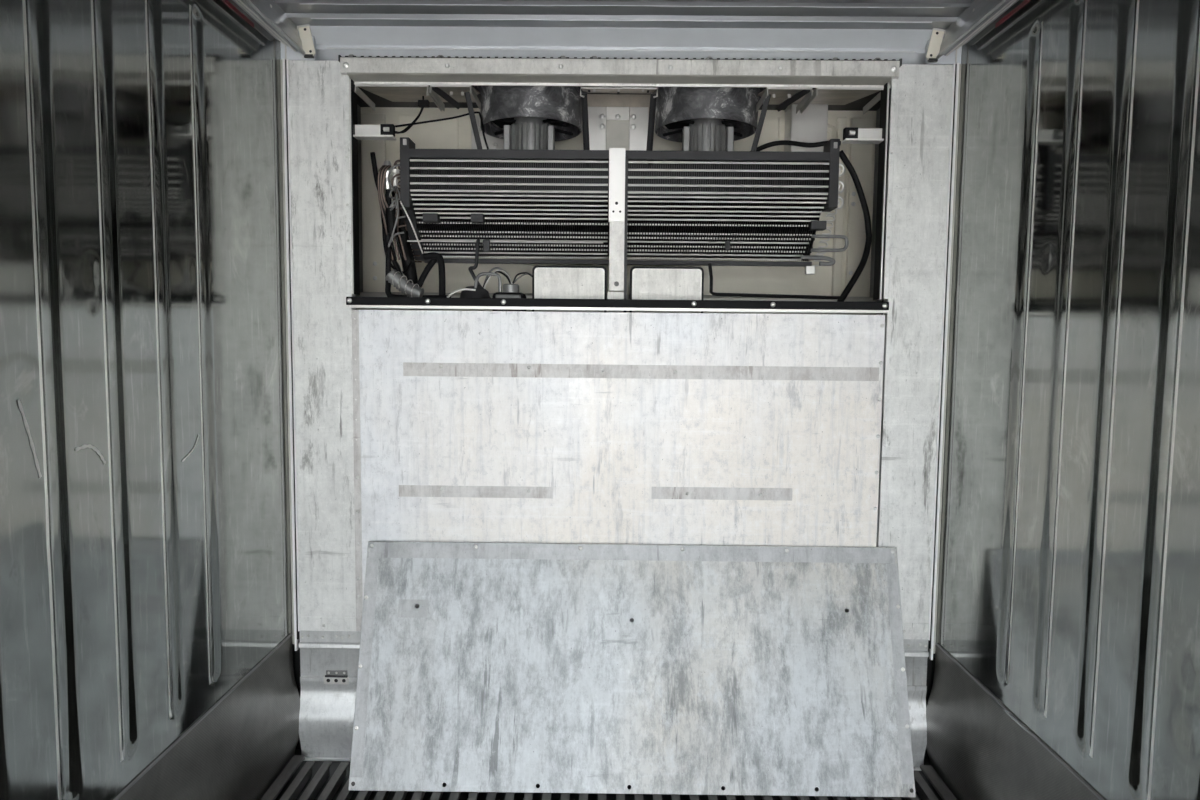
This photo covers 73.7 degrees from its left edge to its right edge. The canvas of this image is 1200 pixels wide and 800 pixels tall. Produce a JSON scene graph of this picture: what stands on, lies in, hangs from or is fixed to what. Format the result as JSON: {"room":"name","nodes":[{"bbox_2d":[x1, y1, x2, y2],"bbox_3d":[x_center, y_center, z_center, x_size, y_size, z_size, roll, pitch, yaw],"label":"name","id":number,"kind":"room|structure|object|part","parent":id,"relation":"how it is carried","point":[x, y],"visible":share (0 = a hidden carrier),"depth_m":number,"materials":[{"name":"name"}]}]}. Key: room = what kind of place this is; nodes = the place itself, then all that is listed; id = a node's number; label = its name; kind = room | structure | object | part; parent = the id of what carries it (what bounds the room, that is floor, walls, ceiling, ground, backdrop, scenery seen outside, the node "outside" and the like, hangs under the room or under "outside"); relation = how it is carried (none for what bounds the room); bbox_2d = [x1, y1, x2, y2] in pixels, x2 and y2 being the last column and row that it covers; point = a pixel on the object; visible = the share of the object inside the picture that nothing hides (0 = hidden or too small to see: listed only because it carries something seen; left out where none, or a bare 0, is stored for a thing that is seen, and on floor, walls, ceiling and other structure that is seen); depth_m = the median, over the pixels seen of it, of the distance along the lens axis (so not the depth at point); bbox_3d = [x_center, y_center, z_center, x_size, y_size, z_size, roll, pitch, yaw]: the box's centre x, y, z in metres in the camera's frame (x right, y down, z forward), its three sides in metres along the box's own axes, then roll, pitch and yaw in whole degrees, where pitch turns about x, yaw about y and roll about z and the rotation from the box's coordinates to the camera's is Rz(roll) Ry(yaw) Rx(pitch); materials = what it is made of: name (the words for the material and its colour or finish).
{"room":"cargo space","nodes":[
{"label":"cargo space","id":0,"kind":"room"},
{"bbox_2d":[0,0,296,799],"bbox_3d":[-1.163,0.162,0.402,0.093,2.850,6.800,1,5,1],"label":"wall","id":1,"kind":"structure","parent":0,"point":[145,548],"depth_m":1.89,"materials":[{"name":"metal"}]},
{"bbox_2d":[113,634,304,799],"bbox_3d":[-1.122,1.308,-0.015,0.090,0.493,5.788,1,5,1],"label":"baseboard","id":2,"kind":"structure","parent":1,"relation":"attached to","point":[243,747],"depth_m":2.44,"materials":[{"name":"grey paint"}]},
{"bbox_2d":[275,749,942,799],"bbox_3d":[0.011,1.533,0.497,2.470,0.165,6.800,1,5,1],"label":"floor","id":3,"kind":"structure","parent":0,"point":[312,780],"depth_m":2.66,"materials":[{"name":"metal"}]},
{"bbox_2d":[348,541,915,796],"bbox_3d":[0.108,0.893,2.698,1.846,0.760,0.256,1,5,0],"label":"access panel","id":4,"kind":"object","parent":3,"relation":"on","point":[517,667],"visible":1,"depth_m":2.69,"materials":[{"name":"metal"}]},
{"bbox_2d":[299,60,928,651],"bbox_3d":[0.059,-0.217,3.097,2.280,2.200,0.582,1,5,1],"label":"wall","id":5,"kind":"structure","parent":0,"point":[457,133],"depth_m":3.30,"materials":[{"name":"grey paint"}]},
{"bbox_2d":[280,58,355,650],"bbox_3d":[-0.974,-0.128,2.796,0.230,2.049,0.056,1,5,1],"label":"panel","id":6,"kind":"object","parent":5,"relation":"attached to","point":[318,316],"depth_m":2.78,"materials":[{"name":"metal"}]},
{"bbox_3d":[-0.972,0.795,2.853,0.206,0.044,0.004,1,5,1],"label":"foot plate","id":7,"kind":"part","parent":6,"relation":"part of","materials":[{"name":"metal"}]},
{"bbox_2d":[343,75,359,294],"bbox_3d":[-0.855,-0.733,2.751,0.029,0.735,0.067,1,5,1],"label":"strip","id":8,"kind":"object","parent":5,"relation":"attached to","point":[351,193],"visible":0.99,"depth_m":2.73,"materials":[{"name":"metal"}]},
{"bbox_2d":[353,124,395,139],"bbox_3d":[-0.773,-0.920,2.743,0.137,0.045,0.052,1,5,1],"label":"sensor arm","id":9,"kind":"object","parent":8,"relation":"attached to","point":[382,131],"visible":1,"depth_m":2.74,"materials":[{"name":"metal"}]},
{"bbox_3d":[-0.795,-0.925,2.743,0.093,0.035,0.010,1,5,1],"label":"plate","id":10,"kind":"part","parent":9,"relation":"part of","materials":[{"name":"metal"}]},
{"bbox_3d":[-1.015,-0.802,3.057,0.040,1.050,0.550,1,5,1],"label":"panel","id":11,"kind":"part","parent":5,"relation":"part of","materials":[{"name":"grey paint"}]},
{"bbox_2d":[355,85,447,110],"bbox_3d":[-0.709,-1.122,2.963,0.252,0.108,0.479,1,5,1],"label":"bracket","id":12,"kind":"object","parent":5,"relation":"attached to","point":[394,93],"visible":0.94,"depth_m":2.88,"materials":[{"name":"metal"}]},
{"bbox_3d":[-0.709,-1.134,2.964,0.247,0.085,0.474,1,5,1],"label":"plate","id":13,"kind":"part","parent":12,"relation":"part of","materials":[{"name":"grey metal"}]},
{"bbox_2d":[395,96,429,133],"bbox_3d":[-0.687,-1.051,2.884,0.043,0.239,0.281,1,5,11],"label":"cable","id":14,"kind":"object","parent":12,"relation":"hanging from","point":[422,104],"visible":0.84,"depth_m":2.99,"materials":[{"name":"black rubber"}]},
{"bbox_2d":[430,85,480,110],"bbox_3d":[-0.506,-1.120,2.960,0.144,0.108,0.479,1,5,1],"label":"bracket","id":15,"kind":"object","parent":5,"relation":"attached to","point":[456,92],"visible":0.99,"depth_m":2.84,"materials":[{"name":"metal"}]},
{"bbox_2d":[395,111,488,148],"bbox_3d":[-0.569,-0.978,2.852,0.336,0.144,0.084,-2,5,-26],"label":"cable","id":16,"kind":"object","parent":15,"relation":"attached to","point":[479,113],"visible":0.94,"depth_m":2.89,"materials":[{"name":"black rubber"}]},
{"bbox_2d":[429,85,460,108],"bbox_3d":[-0.554,-1.090,2.873,0.026,0.033,0.264,1,5,9],"label":"diagonal brace","id":17,"kind":"object","parent":15,"relation":"attached to","point":[437,90],"visible":1,"depth_m":2.86,"materials":[{"name":"black metal"}]},
{"bbox_3d":[-0.506,-1.131,2.962,0.138,0.085,0.474,1,5,1],"label":"plate","id":18,"kind":"part","parent":15,"relation":"part of","materials":[{"name":"grey metal"}]},
{"bbox_2d":[460,286,489,297],"bbox_3d":[-0.451,-0.387,2.887,0.112,0.050,0.112,1,5,1],"label":"dome","id":19,"kind":"object","parent":5,"relation":"on","point":[480,292],"visible":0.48,"depth_m":2.85,"materials":[{"name":"black plastic"}]},
{"bbox_2d":[447,288,475,297],"bbox_3d":[-0.493,-0.378,2.838,0.103,0.037,0.008,1,5,1],"label":"wire","id":20,"kind":"object","parent":19,"relation":"attached to","point":[462,289],"visible":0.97,"depth_m":2.83,"materials":[{"name":"grey metal"}]},
{"bbox_2d":[492,284,525,310],"bbox_3d":[-0.327,-0.361,2.886,0.116,0.112,0.084,1,5,1],"label":"junction box","id":21,"kind":"object","parent":5,"relation":"attached to","point":[509,290],"visible":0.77,"depth_m":2.85,"materials":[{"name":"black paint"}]},
{"bbox_2d":[474,272,501,291],"bbox_3d":[-0.403,-0.411,2.867,0.101,0.095,0.018,0,5,-13],"label":"wire","id":22,"kind":"object","parent":21,"relation":"attached to","point":[479,275],"visible":0.98,"depth_m":2.87,"materials":[{"name":"grey paint"}]},
{"bbox_2d":[483,271,510,286],"bbox_3d":[-0.379,-0.415,2.880,0.130,0.103,0.018,1,5,10],"label":"wire","id":23,"kind":"object","parent":21,"relation":"attached to","point":[504,274],"visible":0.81,"depth_m":2.87,"materials":[{"name":"black rubber"}]},
{"bbox_2d":[483,267,512,284],"bbox_3d":[-0.372,-0.422,2.889,0.123,0.115,0.018,1,5,10],"label":"wire","id":24,"kind":"object","parent":21,"relation":"attached to","point":[499,268],"visible":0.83,"depth_m":2.89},
{"bbox_2d":[484,270,511,288],"bbox_3d":[-0.368,-0.416,2.870,0.119,0.104,0.017,1,5,11],"label":"wire","id":25,"kind":"object","parent":21,"relation":"attached to","point":[495,270],"visible":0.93,"depth_m":2.87,"materials":[{"name":"grey metal"}]},
{"bbox_2d":[512,272,531,283],"bbox_3d":[-0.272,-0.424,2.898,0.098,0.078,0.017,0,5,-12],"label":"wire","id":26,"kind":"object","parent":21,"relation":"attached to","point":[521,272],"visible":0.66,"depth_m":2.89,"materials":[{"name":"black rubber"}]},
{"bbox_2d":[474,86,588,149],"bbox_3d":[-0.259,-1.032,3.014,0.430,0.288,0.430,1,5,1],"label":"fan","id":27,"kind":"object","parent":5,"relation":"attached to","point":[525,117],"visible":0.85,"depth_m":2.90,"materials":[{"name":"black metal"}]},
{"bbox_3d":[-0.359,-1.036,3.075,0.138,0.013,0.012,5,6,42],"label":"spider arm","id":28,"kind":"part","parent":27,"relation":"part of","materials":[{"name":"black paint"}]},
{"bbox_3d":[-0.358,-1.073,3.061,0.128,0.036,0.104,3,5,26],"label":"blade","id":29,"kind":"part","parent":27,"relation":"part of","materials":[{"name":"black paint"}]},
{"bbox_3d":[-0.349,-1.023,2.921,0.113,0.013,0.012,-3,6,-35],"label":"spider arm","id":30,"kind":"part","parent":27,"relation":"part of","materials":[{"name":"black paint"}]},
{"bbox_3d":[-0.260,-0.968,2.989,0.140,0.163,0.140,1,5,1],"label":"motor","id":31,"kind":"part","parent":27,"relation":"part of","materials":[{"name":"grey paint"}]},
{"bbox_3d":[-0.173,-1.021,2.917,0.112,0.013,0.012,4,6,38],"label":"spider arm","id":32,"kind":"part","parent":27,"relation":"part of","materials":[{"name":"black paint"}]},
{"bbox_3d":[-0.188,-1.074,3.098,0.104,0.036,0.128,4,6,39],"label":"blade","id":33,"kind":"part","parent":27,"relation":"part of","materials":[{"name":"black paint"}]},
{"bbox_3d":[-0.157,-1.033,3.072,0.138,0.013,0.012,-3,6,-40],"label":"spider arm","id":34,"kind":"part","parent":27,"relation":"part of","materials":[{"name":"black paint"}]},
{"bbox_2d":[532,265,606,311],"bbox_3d":[-0.109,-0.380,2.873,0.265,0.198,0.062,1,5,1],"label":"panel","id":35,"kind":"object","parent":5,"relation":"attached to","point":[548,282],"visible":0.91,"depth_m":2.84,"materials":[{"name":"silver metal"}]},
{"bbox_2d":[295,631,931,770],"bbox_3d":[0.042,1.103,2.892,2.330,0.600,0.116,1,5,1],"label":"kick plate","id":36,"kind":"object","parent":5,"relation":"attached to","point":[326,715],"depth_m":2.86,"materials":[{"name":"metal"}]},
{"bbox_2d":[324,670,348,683],"bbox_3d":[-0.943,0.992,2.862,0.090,0.048,0.014,1,5,1],"label":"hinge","id":37,"kind":"object","parent":36,"relation":"attached to","point":[332,676],"visible":1,"depth_m":2.86,"materials":[{"name":"grey paint"}]},
{"bbox_2d":[346,297,888,312],"bbox_3d":[0.057,-0.328,2.763,1.860,0.038,0.055,1,5,1],"label":"strip","id":38,"kind":"object","parent":5,"relation":"attached to","point":[355,302],"visible":0.99,"depth_m":2.74,"materials":[{"name":"black paint"}]},
{"bbox_2d":[352,310,884,630],"bbox_3d":[0.054,0.266,2.794,1.834,1.138,0.014,1,5,1],"label":"panel","id":39,"kind":"object","parent":5,"relation":"attached to","point":[735,429],"visible":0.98,"depth_m":2.78,"materials":[{"name":"metal"}]},
{"bbox_2d":[580,87,657,168],"bbox_3d":[0.065,-0.940,2.924,0.265,0.470,0.387,1,5,1],"label":"bracket","id":40,"kind":"object","parent":5,"relation":"attached to","point":[627,121],"visible":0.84,"depth_m":3.08,"materials":[{"name":"metal"}]},
{"bbox_3d":[-0.014,-0.925,3.100,0.073,0.410,0.010,1,5,1],"label":"plate","id":41,"kind":"part","parent":40,"relation":"part of","materials":[{"name":"metal"}]},
{"bbox_3d":[0.067,-0.925,3.105,0.090,0.410,0.008,1,5,1],"label":"plate","id":42,"kind":"part","parent":40,"relation":"part of","materials":[{"name":"grey metal"}]},
{"bbox_3d":[0.069,-1.130,3.098,0.250,0.120,0.010,1,5,1],"label":"plate","id":43,"kind":"part","parent":40,"relation":"part of","materials":[{"name":"grey metal"}]},
{"bbox_3d":[0.067,-1.125,2.908,0.260,0.096,0.370,1,5,1],"label":"plate","id":44,"kind":"part","parent":40,"relation":"part of","materials":[{"name":"grey metal"}]},
{"bbox_3d":[0.149,-0.923,3.098,0.073,0.410,0.010,1,5,1],"label":"plate","id":45,"kind":"part","parent":40,"relation":"part of","materials":[{"name":"metal"}]},
{"bbox_2d":[338,54,901,87],"bbox_3d":[0.064,-1.108,2.704,1.878,0.086,0.079,1,5,1],"label":"trim","id":46,"kind":"structure","parent":5,"relation":"attached to","point":[439,70],"depth_m":2.67,"materials":[{"name":"metal"}]},
{"bbox_2d":[280,26,961,64],"bbox_3d":[0.066,-1.191,2.732,2.290,0.120,0.150,1,5,1],"label":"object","id":47,"kind":"structure","parent":5,"relation":"attached to","point":[911,45],"depth_m":2.70,"materials":[{"name":"metal"}]},
{"bbox_2d":[394,137,848,274],"bbox_3d":[0.076,-0.710,2.975,1.684,0.453,0.302,1,5,1],"label":"coil","id":48,"kind":"object","parent":5,"relation":"attached to","point":[688,205],"visible":0.96,"depth_m":2.89,"materials":[{"name":"metal"}]},
{"bbox_2d":[370,152,401,273],"bbox_3d":[-0.789,-0.691,2.971,0.138,0.455,0.035,3,5,25],"label":"cable","id":49,"kind":"object","parent":48,"relation":"hanging from","point":[372,154],"visible":0.4,"depth_m":2.97,"materials":[{"name":"black rubber"}]},
{"bbox_2d":[378,161,406,259],"bbox_3d":[-0.751,-0.684,2.887,0.093,0.351,0.068,1,5,1],"label":"valve","id":50,"kind":"object","parent":48,"relation":"attached to","point":[387,173],"visible":0.93,"depth_m":2.87,"materials":[{"name":"metal"}]},
{"bbox_3d":[-0.751,-0.644,2.881,0.040,0.092,0.036,1,5,1],"label":"sensing bulb","id":51,"kind":"part","parent":50,"relation":"part of","materials":[{"name":"black rubber"}]},
{"bbox_2d":[392,190,417,283],"bbox_3d":[-0.730,-0.599,2.999,0.100,0.368,0.058,-4,6,-45],"label":"insulated pipe","id":52,"kind":"object","parent":48,"relation":"attached to","point":[411,274],"visible":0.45,"depth_m":3.00,"materials":[{"name":"black rubber"}]},
{"bbox_2d":[382,227,412,273],"bbox_3d":[-0.756,-0.621,2.998,0.143,0.295,0.020,3,5,27],"label":"cable","id":53,"kind":"object","parent":52,"relation":"attached to","point":[384,242],"visible":0.38,"depth_m":3.02,"materials":[{"name":"black rubber"}]},
{"bbox_3d":[-0.691,-0.809,2.879,0.033,0.244,0.095,1,5,1],"label":"plate","id":54,"kind":"part","parent":48,"relation":"part of","materials":[{"name":"grey metal"}]},
{"bbox_2d":[400,201,422,253],"bbox_3d":[-0.670,-0.616,2.854,0.086,0.182,0.023,-2,5,-29],"label":"tube","id":55,"kind":"object","parent":48,"relation":"attached to","point":[400,201],"visible":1,"depth_m":2.85,"materials":[{"name":"grey metal"}]},
{"bbox_3d":[-0.693,-0.621,3.007,0.038,0.175,0.250,1,5,1],"label":"plate","id":56,"kind":"part","parent":48,"relation":"part of","materials":[{"name":"black metal"}]},
{"bbox_2d":[385,189,450,297],"bbox_3d":[-0.660,-0.595,2.898,0.243,0.469,0.052,1,5,1],"label":"pipe","id":57,"kind":"object","parent":48,"relation":"attached to","point":[388,199],"visible":0.57,"depth_m":2.90,"materials":[{"name":"black rubber"}]},
{"bbox_2d":[386,270,423,296],"bbox_3d":[-0.702,-0.412,2.878,0.137,0.114,0.057,1,5,1],"label":"corrugated hose","id":58,"kind":"object","parent":57,"relation":"attached to","point":[393,277],"visible":0.93,"depth_m":2.86,"materials":[{"name":"grey paint"}]},
{"bbox_2d":[423,252,445,294],"bbox_3d":[-0.603,-0.453,2.914,0.079,0.167,0.024,1,5,1],"label":"pipe","id":59,"kind":"object","parent":57,"relation":"attached to","point":[433,255],"visible":1,"depth_m":2.90,"materials":[{"name":"black rubber"}]},
{"bbox_2d":[417,259,436,287],"bbox_3d":[-0.638,-0.466,2.944,0.093,0.136,0.022,1,5,1],"label":"pipe","id":60,"kind":"object","parent":59,"relation":"attached to","point":[431,263],"visible":0.67,"depth_m":2.94,"materials":[{"name":"black rubber"}]},
{"bbox_3d":[-0.615,-0.663,2.920,0.055,0.030,0.045,1,5,1],"label":"clamp plate","id":61,"kind":"part","parent":48,"relation":"part of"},
{"bbox_2d":[464,92,485,166],"bbox_3d":[-0.436,-0.935,2.828,0.022,0.274,0.141,3,5,25],"label":"support strut","id":62,"kind":"object","parent":48,"relation":"attached to","point":[467,94],"visible":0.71,"depth_m":2.80,"materials":[{"name":"grey metal"}]},
{"bbox_3d":[-0.445,-0.661,2.918,0.045,0.030,0.045,1,5,1],"label":"clamp plate","id":63,"kind":"part","parent":48,"relation":"part of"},
{"bbox_2d":[468,239,490,297],"bbox_3d":[-0.445,-0.478,2.922,0.058,0.227,0.099,-3,6,-36],"label":"hose","id":64,"kind":"object","parent":48,"relation":"hanging from","point":[471,268],"visible":0.82,"depth_m":2.92,"materials":[{"name":"black rubber"}]},
{"bbox_3d":[-0.378,-0.589,2.981,0.780,0.006,0.006,1,5,1],"label":"heater rod","id":65,"kind":"part","parent":48,"relation":"part of","materials":[{"name":"grey metal"}]},
{"bbox_2d":[607,148,627,311],"bbox_3d":[0.063,-0.591,2.837,0.068,0.588,0.036,1,5,1],"label":"strip","id":66,"kind":"object","parent":48,"relation":"attached to","point":[618,162],"visible":0.88,"depth_m":2.82,"materials":[{"name":"metal"}]},
{"bbox_3d":[0.068,-0.531,3.088,1.490,0.016,0.025,1,5,1],"label":"rail","id":67,"kind":"part","parent":48,"relation":"part of","materials":[{"name":"grey metal"}]},
{"bbox_2d":[747,94,770,169],"bbox_3d":[0.553,-0.924,2.817,0.022,0.274,0.142,-2,5,-25],"label":"support strut","id":68,"kind":"object","parent":48,"relation":"attached to","point":[766,100],"visible":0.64,"depth_m":2.79,"materials":[{"name":"grey metal"}]},
{"bbox_2d":[756,140,840,150],"bbox_3d":[0.716,-0.936,2.944,0.328,0.046,0.024,2,5,22],"label":"power cable","id":69,"kind":"object","parent":48,"relation":"on","point":[780,142],"visible":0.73,"depth_m":2.94,"materials":[{"name":"black rubber"}]},
{"bbox_3d":[0.789,-0.633,2.906,0.055,0.030,0.045,1,5,1],"label":"clamp plate","id":70,"kind":"part","parent":48,"relation":"part of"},
{"bbox_3d":[0.827,-0.528,3.031,0.130,0.039,0.016,1,5,1],"label":"heater rod","id":71,"kind":"part","parent":48,"relation":"part of","materials":[{"name":"grey paint"}]},
{"bbox_3d":[0.849,-0.580,2.959,0.134,0.061,0.028,1,5,1],"label":"heater rod","id":72,"kind":"part","parent":48,"relation":"part of","materials":[{"name":"grey paint"}]},
{"bbox_3d":[0.825,-0.801,2.862,0.033,0.238,0.095,1,5,1],"label":"plate","id":73,"kind":"part","parent":48,"relation":"part of","materials":[{"name":"grey metal"}]},
{"bbox_2d":[837,150,871,300],"bbox_3d":[0.911,-0.624,2.904,0.165,0.554,0.072,-2,5,-32],"label":"power cable","id":74,"kind":"object","parent":48,"relation":"attached to","point":[842,155],"visible":0.96,"depth_m":2.90,"materials":[{"name":"black rubber"}]},
{"bbox_2d":[629,266,703,312],"bbox_3d":[0.237,-0.377,2.869,0.262,0.198,0.062,1,5,1],"label":"cover plate","id":75,"kind":"object","parent":5,"relation":"attached to","point":[646,283],"visible":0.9,"depth_m":2.84,"materials":[{"name":"silver metal"}]},
{"bbox_2d":[650,87,763,150],"bbox_3d":[0.397,-1.025,3.007,0.430,0.288,0.430,1,5,1],"label":"fan","id":76,"kind":"object","parent":5,"relation":"attached to","point":[699,118],"visible":0.77,"depth_m":2.89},
{"bbox_3d":[0.297,-1.028,3.067,0.138,0.013,0.012,5,6,42],"label":"spider arm","id":77,"kind":"part","parent":76,"relation":"part of","materials":[{"name":"black paint"}]},
{"bbox_3d":[0.297,-1.065,3.054,0.128,0.036,0.104,3,5,26],"label":"blade","id":78,"kind":"part","parent":76,"relation":"part of","materials":[{"name":"black paint"}]},
{"bbox_3d":[0.307,-1.016,2.914,0.113,0.013,0.012,-3,6,-35],"label":"spider arm","id":79,"kind":"part","parent":76,"relation":"part of","materials":[{"name":"black paint"}]},
{"bbox_3d":[0.396,-0.960,2.982,0.140,0.163,0.140,1,5,1],"label":"motor","id":80,"kind":"part","parent":76,"relation":"part of","materials":[{"name":"grey paint"}]},
{"bbox_3d":[0.483,-1.014,2.910,0.112,0.013,0.012,4,6,38],"label":"spider arm","id":81,"kind":"part","parent":76,"relation":"part of","materials":[{"name":"black paint"}]},
{"bbox_2d":[708,263,841,299],"bbox_3d":[0.621,-0.421,2.842,0.476,0.123,0.012,1,5,1],"label":"cord","id":82,"kind":"object","parent":5,"relation":"on","point":[710,264],"visible":1,"depth_m":2.84,"materials":[{"name":"black rubber"}]},
{"bbox_2d":[756,87,812,113],"bbox_3d":[0.648,-1.107,2.948,0.156,0.108,0.479,1,5,1],"label":"bracket","id":83,"kind":"object","parent":5,"relation":"attached to","point":[779,95],"visible":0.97,"depth_m":2.82,"materials":[{"name":"metal"}]},
{"bbox_3d":[0.648,-1.119,2.949,0.150,0.085,0.474,1,5,1],"label":"plate","id":84,"kind":"part","parent":83,"relation":"part of","materials":[{"name":"grey metal"}]},
{"bbox_2d":[776,90,809,111],"bbox_3d":[0.690,-1.076,2.859,0.026,0.033,0.265,0,5,-10],"label":"diagonal brace","id":85,"kind":"object","parent":83,"relation":"attached to","point":[795,97],"visible":1,"depth_m":2.85,"materials":[{"name":"black metal"}]},
{"bbox_2d":[784,103,828,151],"bbox_3d":[0.825,-1.048,3.211,0.150,0.254,0.130,1,5,1],"label":"box","id":86,"kind":"object","parent":5,"relation":"attached to","point":[810,126],"visible":0.5,"depth_m":3.15,"materials":[{"name":"metal"}]},
{"bbox_2d":[793,88,883,113],"bbox_3d":[0.854,-1.105,2.945,0.234,0.108,0.479,1,5,1],"label":"bracket","id":87,"kind":"object","parent":5,"relation":"attached to","point":[831,96],"visible":0.84,"depth_m":2.86,"materials":[{"name":"metal"}]},
{"bbox_3d":[0.854,-1.116,2.947,0.228,0.085,0.474,1,5,1],"label":"plate","id":88,"kind":"part","parent":87,"relation":"part of","materials":[{"name":"grey metal"}]},
{"bbox_3d":[1.145,-0.778,3.033,0.040,1.050,0.550,1,5,1],"label":"panel","id":89,"kind":"part","parent":5,"relation":"part of","materials":[{"name":"grey paint"}]},
{"bbox_2d":[873,79,896,299],"bbox_3d":[0.973,-0.713,2.731,0.032,0.735,0.067,1,5,1],"label":"strip","id":90,"kind":"object","parent":5,"relation":"attached to","point":[884,102],"visible":1,"depth_m":2.71,"materials":[{"name":"metal"}]},
{"bbox_2d":[842,127,883,143],"bbox_3d":[0.896,-0.901,2.724,0.130,0.045,0.052,1,5,1],"label":"sensor arm","id":91,"kind":"object","parent":90,"relation":"attached to","point":[851,135],"visible":1,"depth_m":2.72,"materials":[{"name":"metal"}]},
{"bbox_3d":[0.918,-0.906,2.724,0.086,0.035,0.010,1,5,1],"label":"plate","id":92,"kind":"part","parent":91,"relation":"part of","materials":[{"name":"metal"}]},
{"bbox_2d":[876,63,961,659],"bbox_3d":[1.084,-0.105,2.773,0.230,2.049,0.056,1,5,1],"label":"panel","id":93,"kind":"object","parent":5,"relation":"attached to","point":[917,319],"depth_m":2.75,"materials":[{"name":"metal"}]},
{"bbox_3d":[1.062,0.814,2.830,0.206,0.052,0.004,1,5,1],"label":"foot plate","id":94,"kind":"part","parent":93,"relation":"part of","materials":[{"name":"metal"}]},
{"bbox_2d":[274,0,973,29],"bbox_3d":[0.032,-1.066,-0.228,2.330,0.138,5.770,1,5,1],"label":"ceiling","id":95,"kind":"structure","parent":0,"point":[763,14],"depth_m":2.55,"materials":[{"name":"grey metal"}]},
{"bbox_2d":[233,0,315,57],"bbox_3d":[-1.048,-0.972,-0.205,0.131,0.115,5.774,1,5,1],"label":"rail","id":96,"kind":"object","parent":95,"relation":"attached to","point":[266,13],"visible":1,"depth_m":2.52,"materials":[{"name":"grey metal"}]},
{"bbox_2d":[926,0,1018,61],"bbox_3d":[1.110,-0.948,-0.229,0.131,0.115,5.774,1,5,1],"label":"rail","id":97,"kind":"object","parent":95,"relation":"attached to","point":[980,14],"visible":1,"depth_m":2.48,"materials":[{"name":"grey metal"}]},
{"bbox_2d":[928,0,1199,799],"bbox_3d":[1.213,0.188,0.375,0.093,2.850,6.800,1,5,1],"label":"wall","id":98,"kind":"structure","parent":0,"point":[1069,579],"depth_m":1.98,"materials":[{"name":"metal"}]},
{"bbox_2d":[920,643,1103,799],"bbox_3d":[1.137,1.333,-0.040,0.090,0.493,5.788,1,5,1],"label":"baseboard","id":99,"kind":"structure","parent":98,"relation":"attached to","point":[975,749],"depth_m":2.45,"materials":[{"name":"grey paint"}]}
]}

